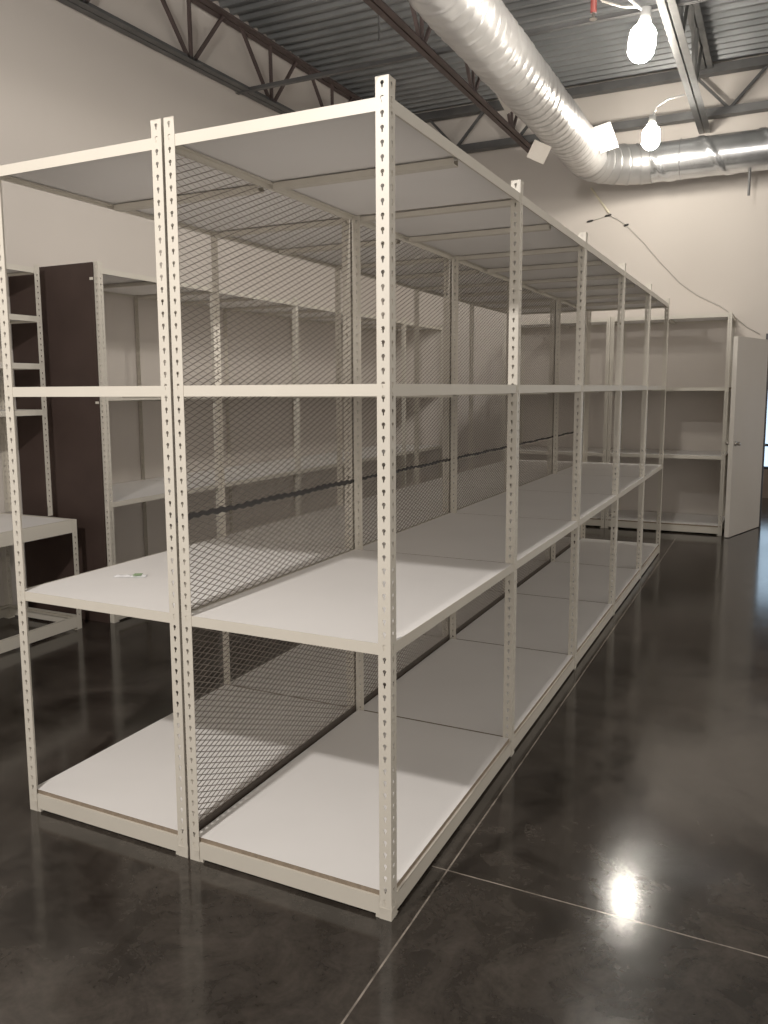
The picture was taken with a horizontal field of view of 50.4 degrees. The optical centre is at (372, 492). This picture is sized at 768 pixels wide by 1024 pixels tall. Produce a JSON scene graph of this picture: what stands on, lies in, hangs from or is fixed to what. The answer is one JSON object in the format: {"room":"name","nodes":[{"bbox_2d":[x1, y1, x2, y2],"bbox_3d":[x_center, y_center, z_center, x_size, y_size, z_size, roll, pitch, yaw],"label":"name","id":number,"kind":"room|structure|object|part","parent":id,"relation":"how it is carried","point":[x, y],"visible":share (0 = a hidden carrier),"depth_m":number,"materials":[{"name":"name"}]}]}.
{"room":"warehouse storage room","nodes":[
{"label":"warehouse storage room","id":0,"kind":"room"},
{"bbox_2d":[0,0,384,617],"bbox_3d":[-2.631,-1.751,5.734,0.150,5.480,18.100,3,8,26],"label":"wall","id":1,"kind":"structure","parent":0,"point":[70,82],"depth_m":6.96,"materials":[{"name":"paint"}]},
{"bbox_2d":[415,55,767,153],"bbox_3d":[4.297,-4.400,8.759,9.325,0.545,0.120,3,8,26],"label":"ceiling beam","id":2,"kind":"structure","parent":1,"relation":"attached to","point":[759,62],"depth_m":9.31,"materials":[{"name":"grey metal"}]},
{"bbox_2d":[0,498,767,1023],"bbox_3d":[1.674,1.160,3.959,9.425,0.100,18.100,3,8,26],"label":"floor","id":3,"kind":"structure","parent":0,"point":[613,869],"depth_m":2.72,"materials":[{"name":"concrete"}]},
{"bbox_2d":[0,513,81,653],"bbox_3d":[-2.856,0.679,4.577,0.709,0.752,2.489,3,8,26],"label":"table","id":4,"kind":"object","parent":3,"relation":"on","point":[33,527],"visible":0.86,"depth_m":5.44,"materials":[{"name":"white metal"}]},
{"bbox_3d":[-2.611,0.521,5.811,0.042,0.752,0.042,3,8,26],"label":"post","id":5,"kind":"part","parent":4,"relation":"part of","materials":[{"name":"white metal"}]},
{"bbox_2d":[0,263,52,515],"bbox_3d":[-2.964,-0.547,4.534,0.429,1.690,2.489,3,8,26],"label":"shelving rack","id":6,"kind":"object","parent":4,"relation":"on","point":[12,269],"visible":0.91,"depth_m":5.54,"materials":[{"name":"white metal"}]},
{"bbox_3d":[-2.594,-0.698,5.707,0.042,1.690,0.042,3,8,26],"label":"post","id":7,"kind":"part","parent":6,"relation":"part of","materials":[{"name":"white metal"}]},
{"bbox_3d":[-2.247,-0.678,5.536,0.042,1.690,0.042,3,8,26],"label":"post","id":8,"kind":"part","parent":6,"relation":"part of","materials":[{"name":"white metal"}]},
{"bbox_3d":[-2.013,0.555,5.517,0.042,0.752,0.042,3,8,26],"label":"post","id":9,"kind":"part","parent":4,"relation":"part of","materials":[{"name":"white metal"}]},
{"bbox_2d":[8,261,442,622],"bbox_3d":[-0.807,-0.681,8.444,0.829,2.455,6.204,3,8,26],"label":"shelving rack","id":10,"kind":"object","parent":3,"relation":"on","point":[68,292],"visible":0.51,"depth_m":5.72,"materials":[{"name":"white metal"}]},
{"bbox_3d":[-2.195,-0.324,5.707,0.789,2.450,0.013,3,8,26],"label":"panel","id":11,"kind":"part","parent":10,"relation":"part of","materials":[{"name":"brown wood"}]},
{"bbox_3d":[-1.814,-0.309,5.551,0.042,2.455,0.042,3,8,26],"label":"post","id":12,"kind":"part","parent":10,"relation":"part of","materials":[{"name":"white metal"}]},
{"bbox_3d":[-1.970,-0.491,6.996,0.042,2.455,0.042,3,8,26],"label":"post","id":13,"kind":"part","parent":10,"relation":"part of","materials":[{"name":"white metal"}]},
{"bbox_3d":[-1.265,-0.451,6.649,0.042,2.455,0.042,3,8,26],"label":"post","id":14,"kind":"part","parent":10,"relation":"part of","materials":[{"name":"white metal"}]},
{"bbox_3d":[-1.421,-0.633,8.095,0.042,2.455,0.042,3,8,26],"label":"post","id":15,"kind":"part","parent":10,"relation":"part of","materials":[{"name":"white metal"}]},
{"bbox_3d":[-0.872,-0.775,9.193,0.042,2.455,0.042,3,8,26],"label":"post","id":16,"kind":"part","parent":10,"relation":"part of","materials":[{"name":"white metal"}]},
{"bbox_3d":[-0.716,-0.593,7.747,0.042,2.455,0.042,3,8,26],"label":"post","id":17,"kind":"part","parent":10,"relation":"part of","materials":[{"name":"white metal"}]},
{"bbox_3d":[0.382,-0.878,9.944,0.042,2.455,0.042,3,8,26],"label":"post","id":18,"kind":"part","parent":10,"relation":"part of","materials":[{"name":"white metal"}]},
{"bbox_3d":[0.915,-1.016,11.008,0.042,2.455,0.042,3,8,26],"label":"post","id":19,"kind":"part","parent":10,"relation":"part of","materials":[{"name":"white metal"}]},
{"bbox_2d":[0,118,585,857],"bbox_3d":[0.390,-0.320,5.599,0.771,2.440,6.219,3,8,26],"label":"shelving rack","id":20,"kind":"object","parent":3,"relation":"on","point":[135,787],"visible":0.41,"depth_m":3.32,"materials":[{"name":"white metal"}]},
{"bbox_3d":[-1.308,0.017,3.016,0.042,2.440,0.042,3,8,26],"label":"post","id":21,"kind":"part","parent":20,"relation":"part of","materials":[{"name":"white metal"}]},
{"bbox_2d":[114,573,146,576],"bbox_3d":[-0.973,0.333,3.279,0.130,0.008,0.044,0,7,1],"label":"packet","id":22,"kind":"object","parent":20,"relation":"on","point":[135,574],"visible":1,"depth_m":3.27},
{"bbox_3d":[-0.655,0.053,2.694,0.042,2.440,0.042,3,8,26],"label":"post","id":23,"kind":"part","parent":20,"relation":"part of","materials":[{"name":"white metal"}]},
{"bbox_3d":[-0.756,-0.126,4.121,0.042,2.440,0.042,3,8,26],"label":"post","id":24,"kind":"part","parent":20,"relation":"part of","materials":[{"name":"white metal"}]},
{"bbox_3d":[-0.204,-0.269,5.225,0.042,2.440,0.042,3,8,26],"label":"post","id":25,"kind":"part","parent":20,"relation":"part of","materials":[{"name":"beige metal"}]},
{"bbox_3d":[-0.103,-0.089,3.799,0.042,2.440,0.042,3,8,26],"label":"post","id":26,"kind":"part","parent":20,"relation":"part of","materials":[{"name":"white metal"}]},
{"bbox_3d":[0.348,-0.412,6.329,0.042,2.440,0.042,3,8,26],"label":"post","id":27,"kind":"part","parent":20,"relation":"part of","materials":[{"name":"white metal"}]},
{"bbox_3d":[0.449,-0.233,4.903,0.042,2.440,0.042,3,8,26],"label":"post","id":28,"kind":"part","parent":20,"relation":"part of","materials":[{"name":"white metal"}]},
{"bbox_3d":[0.900,-0.556,7.434,0.042,2.440,0.042,3,8,26],"label":"post","id":29,"kind":"part","parent":20,"relation":"part of","materials":[{"name":"white metal"}]},
{"bbox_3d":[1.001,-0.376,6.008,0.042,2.440,0.042,3,8,26],"label":"post","id":30,"kind":"part","parent":20,"relation":"part of","materials":[{"name":"white metal"}]},
{"bbox_3d":[1.553,-0.519,7.112,0.042,2.440,0.042,3,8,26],"label":"post","id":31,"kind":"part","parent":20,"relation":"part of","materials":[{"name":"white metal"}]},
{"bbox_3d":[2.089,-0.657,8.183,0.042,2.440,0.042,3,8,26],"label":"post","id":32,"kind":"part","parent":20,"relation":"part of","materials":[{"name":"beige metal"}]},
{"bbox_2d":[163,74,669,921],"bbox_3d":[1.087,-0.281,5.256,0.771,2.440,6.219,3,8,26],"label":"shelving rack","id":33,"kind":"object","parent":3,"relation":"on","point":[358,817],"visible":1,"depth_m":3.21,"materials":[{"name":"white metal"}]},
{"bbox_3d":[-0.612,0.056,2.673,0.042,2.440,0.042,3,8,26],"label":"post","id":34,"kind":"part","parent":33,"relation":"part of","materials":[{"name":"white metal"}]},
{"bbox_3d":[-0.059,-0.087,3.777,0.042,2.440,0.042,3,8,26],"label":"post","id":35,"kind":"part","parent":33,"relation":"part of","materials":[{"name":"white metal"}]},
{"bbox_2d":[164,149,585,522],"bbox_3d":[0.733,-0.837,5.354,0.007,1.179,6.195,3,8,26],"label":"mesh panel","id":36,"kind":"object","parent":33,"relation":"attached to","point":[246,503],"visible":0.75,"depth_m":3.45,"materials":[{"name":"metal"}]},
{"bbox_2d":[178,433,582,857],"bbox_3d":[0.742,0.330,5.507,0.007,1.170,6.207,3,8,26],"label":"mesh panel","id":37,"kind":"object","parent":33,"relation":"attached to","point":[260,779],"visible":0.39,"depth_m":3.38,"materials":[{"name":"metal"}]},
{"bbox_3d":[0.042,0.093,2.351,0.042,2.440,0.042,3,8,26],"label":"post","id":38,"kind":"part","parent":33,"relation":"part of","materials":[{"name":"white metal"}]},
{"bbox_3d":[0.493,-0.230,4.881,0.042,2.440,0.042,3,8,26],"label":"post","id":39,"kind":"part","parent":33,"relation":"part of","materials":[{"name":"white metal"}]},
{"bbox_3d":[1.045,-0.373,5.986,0.042,2.440,0.042,3,8,26],"label":"post","id":40,"kind":"part","parent":33,"relation":"part of","materials":[{"name":"white metal"}]},
{"bbox_3d":[0.594,-0.050,3.455,0.042,2.440,0.042,3,8,26],"label":"post","id":41,"kind":"part","parent":33,"relation":"part of","materials":[{"name":"white metal"}]},
{"bbox_3d":[1.597,-0.516,7.090,0.042,2.440,0.042,3,8,26],"label":"post","id":42,"kind":"part","parent":33,"relation":"part of","materials":[{"name":"white metal"}]},
{"bbox_3d":[1.146,-0.193,4.560,0.042,2.440,0.042,3,8,26],"label":"post","id":43,"kind":"part","parent":33,"relation":"part of","materials":[{"name":"white metal"}]},
{"bbox_3d":[2.132,-0.655,8.161,0.042,2.440,0.042,3,8,26],"label":"post","id":44,"kind":"part","parent":33,"relation":"part of","materials":[{"name":"white metal"}]},
{"bbox_3d":[1.698,-0.336,5.664,0.042,2.440,0.042,3,8,26],"label":"post","id":45,"kind":"part","parent":33,"relation":"part of","materials":[{"name":"white metal"}]},
{"bbox_3d":[2.250,-0.479,6.769,0.042,2.440,0.042,3,8,26],"label":"post","id":46,"kind":"part","parent":33,"relation":"part of","materials":[{"name":"white metal"}]},
{"bbox_3d":[2.786,-0.618,7.839,0.042,2.440,0.042,3,8,26],"label":"post","id":47,"kind":"part","parent":33,"relation":"part of","materials":[{"name":"white metal"}]},
{"bbox_2d":[501,317,620,527],"bbox_3d":[2.292,-0.854,9.909,1.250,2.395,0.809,3,8,26],"label":"shelving rack","id":48,"kind":"object","parent":3,"relation":"on","point":[598,519],"visible":0.44,"depth_m":9.67,"materials":[{"name":"white metal"}]},
{"bbox_3d":[1.580,-0.841,9.835,0.042,2.395,0.042,3,8,26],"label":"post","id":49,"kind":"part","parent":48,"relation":"part of","materials":[{"name":"white metal"}]},
{"bbox_3d":[1.921,-0.929,10.516,0.042,2.395,0.042,3,8,26],"label":"post","id":50,"kind":"part","parent":48,"relation":"part of","materials":[{"name":"white metal"}]},
{"bbox_3d":[2.662,-0.780,9.301,0.042,2.395,0.042,3,8,26],"label":"post","id":51,"kind":"part","parent":48,"relation":"part of","materials":[{"name":"white metal"}]},
{"bbox_3d":[3.003,-0.868,9.983,0.042,2.395,0.042,3,8,26],"label":"post","id":52,"kind":"part","parent":48,"relation":"part of","materials":[{"name":"white metal"}]},
{"bbox_2d":[605,311,735,535],"bbox_3d":[3.412,-0.791,9.357,1.250,2.395,0.809,3,8,26],"label":"shelving rack","id":53,"kind":"object","parent":3,"relation":"on","point":[713,524],"visible":0.69,"depth_m":9.20,"materials":[{"name":"white metal"}]},
{"bbox_3d":[2.701,-0.778,9.282,0.042,2.395,0.042,3,8,26],"label":"post","id":54,"kind":"part","parent":53,"relation":"part of","materials":[{"name":"white metal"}]},
{"bbox_3d":[3.042,-0.866,9.964,0.042,2.395,0.042,3,8,26],"label":"post","id":55,"kind":"part","parent":53,"relation":"part of","materials":[{"name":"white metal"}]},
{"bbox_3d":[3.783,-0.717,8.749,0.042,2.395,0.042,3,8,26],"label":"post","id":56,"kind":"part","parent":53,"relation":"part of","materials":[{"name":"white metal"}]},
{"bbox_3d":[4.124,-0.805,9.431,0.042,2.395,0.042,3,8,26],"label":"post","id":57,"kind":"part","parent":53,"relation":"part of","materials":[{"name":"white metal"}]},
{"bbox_2d":[210,0,767,112],"bbox_3d":[1.643,-4.069,3.297,9.725,0.080,18.100,3,8,26],"label":"ceiling","id":58,"kind":"structure","parent":0,"point":[327,35],"depth_m":8.45,"materials":[{"name":"grey metal"}]},
{"bbox_2d":[57,0,363,113],"bbox_3d":[-2.290,-3.888,5.797,0.140,0.630,11.200,3,9,26],"label":"ceiling beam","id":59,"kind":"structure","parent":58,"relation":"attached to","point":[85,7],"depth_m":7.51,"materials":[{"name":"grey metal"}]},
{"bbox_2d":[378,15,379,40],"bbox_3d":[0.062,-4.413,7.724,0.022,0.250,0.022,-7,10,-41],"label":"rod","id":60,"kind":"object","parent":58,"relation":"hanging from","point":[378,15],"visible":0.65,"depth_m":7.71,"materials":[{"name":"grey metal"}]},
{"bbox_2d":[363,0,531,152],"bbox_3d":[-0.478,-3.839,5.006,0.120,0.700,11.200,3,8,26],"label":"ceiling beam","id":61,"kind":"structure","parent":58,"relation":"attached to","point":[417,40],"depth_m":7.25,"materials":[{"name":"grey metal"}]},
{"bbox_2d":[236,0,709,94],"bbox_3d":[2.850,-3.680,5.906,9.325,0.050,0.044,3,8,26],"label":"ceiling beam","id":62,"kind":"structure","parent":61,"relation":"attached to","point":[631,12],"depth_m":7.10,"materials":[{"name":"grey metal"}]},
{"bbox_2d":[408,0,767,195],"bbox_3d":[2.108,-3.234,3.718,4.818,1.387,11.069,3,8,26],"label":"air duct","id":63,"kind":"object","parent":58,"relation":"hanging from","point":[488,38],"visible":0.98,"depth_m":7.33,"materials":[{"name":"grey metal"}]},
{"bbox_3d":[4.033,-3.307,8.729,0.026,0.250,0.026,-7,10,-41],"label":"drop rod","id":64,"kind":"part","parent":63,"relation":"part of","materials":[{"name":"grey metal"}]},
{"bbox_2d":[589,0,596,20],"bbox_3d":[1.679,-3.963,6.163,0.060,0.730,0.060,3,8,26],"label":"pipe","id":65,"kind":"object","parent":58,"relation":"hanging from","point":[593,5],"visible":1,"depth_m":6.19,"materials":[{"name":"red metal"}]},
{"bbox_2d":[600,0,656,63],"bbox_3d":[1.638,-3.571,5.410,0.174,1.462,0.555,-7,10,-42],"label":"work lamp","id":66,"kind":"object","parent":58,"relation":"hanging from","point":[642,38],"visible":1,"depth_m":5.29,"materials":[{"name":"beige"}]},
{"bbox_3d":[1.612,-3.734,5.361,0.339,1.122,0.029,5,9,35],"label":"cord","id":67,"kind":"part","parent":66,"relation":"part of","materials":[{"name":"white plastic"}]},
{"bbox_3d":[1.584,-3.720,5.386,0.496,1.161,0.043,5,9,38],"label":"cord","id":68,"kind":"part","parent":66,"relation":"part of","materials":[{"name":"white plastic"}]},
{"bbox_3d":[1.768,-2.948,5.350,0.178,0.239,0.179,3,8,26],"label":"bulb","id":69,"kind":"part","parent":66,"relation":"part of","materials":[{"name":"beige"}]},
{"bbox_2d":[638,6,651,23],"bbox_3d":[1.774,-3.106,5.313,0.087,0.102,0.090,3,8,26],"label":"socket","id":70,"kind":"object","parent":66,"relation":"attached to","point":[645,16],"depth_m":5.28,"materials":[{"name":"white plastic"}]},
{"bbox_2d":[656,0,712,133],"bbox_3d":[1.251,-3.741,4.154,0.130,0.700,11.200,3,8,26],"label":"ceiling beam","id":71,"kind":"structure","parent":58,"relation":"attached to","point":[674,23],"depth_m":7.59,"materials":[{"name":"grey metal"}]},
{"bbox_2d":[642,94,684,149],"bbox_3d":[2.877,-3.660,8.079,0.386,0.485,0.174,3,8,26],"label":"work lamp","id":72,"kind":"object","parent":71,"relation":"hanging from","point":[650,135],"visible":1,"depth_m":8.08,"materials":[{"name":"beige"}]},
{"bbox_3d":[2.781,-3.544,8.142,0.171,0.240,0.174,3,8,26],"label":"bulb","id":73,"kind":"part","parent":72,"relation":"part of","materials":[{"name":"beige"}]},
{"bbox_2d":[647,114,656,124],"bbox_3d":[2.782,-3.705,8.114,0.088,0.097,0.090,3,8,26],"label":"socket","id":74,"kind":"object","parent":72,"relation":"attached to","point":[652,117],"depth_m":8.08,"materials":[{"name":"white plastic"}]},
{"bbox_3d":[2.914,-3.815,8.040,0.300,0.168,0.020,3,8,26],"label":"cord","id":75,"kind":"part","parent":72,"relation":"part of","materials":[{"name":"white plastic"}]},
{"bbox_2d":[392,53,767,515],"bbox_3d":[4.443,-2.231,9.192,9.425,5.280,0.140,3,8,26],"label":"wall","id":76,"kind":"structure","parent":0,"point":[711,236],"depth_m":9.68,"materials":[{"name":"paint"}]},
{"bbox_2d":[590,187,609,213],"bbox_3d":[2.731,-3.503,9.787,0.241,0.328,0.024,3,8,26],"label":"rod","id":77,"kind":"object","parent":76,"relation":"attached to","point":[591,188],"visible":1,"depth_m":9.78,"materials":[{"name":"beige metal"}]},
{"bbox_2d":[587,214,759,333],"bbox_3d":[3.484,-2.561,9.534,1.975,1.479,0.024,3,8,26],"label":"cable","id":78,"kind":"object","parent":76,"relation":"attached to","point":[608,214],"visible":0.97,"depth_m":9.55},
{"bbox_2d":[724,333,767,536],"bbox_3d":[4.554,-0.665,9.079,1.696,2.200,0.744,-2,7,-9],"label":"door","id":79,"kind":"structure","parent":76,"relation":"in","point":[749,387],"depth_m":8.88,"materials":[{"name":"paint"}]},
{"bbox_3d":[4.927,-0.675,9.140,1.035,2.200,0.170,3,8,26],"label":"frame","id":80,"kind":"part","parent":79,"relation":"part of","materials":[{"name":"white metal"}]},
{"bbox_2d":[762,469,767,497],"bbox_3d":[5.656,-2.495,11.624,9.425,5.180,0.100,3,8,26],"label":"wall","id":81,"kind":"structure","parent":0,"point":[765,477],"depth_m":11.85,"materials":[{"name":"paint"}]},
{"bbox_2d":[764,402,767,468],"bbox_3d":[6.116,-0.900,11.578,1.800,1.180,0.060,3,8,26],"label":"window","id":82,"kind":"structure","parent":81,"relation":"in","point":[766,439],"depth_m":11.82,"materials":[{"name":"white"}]}
]}

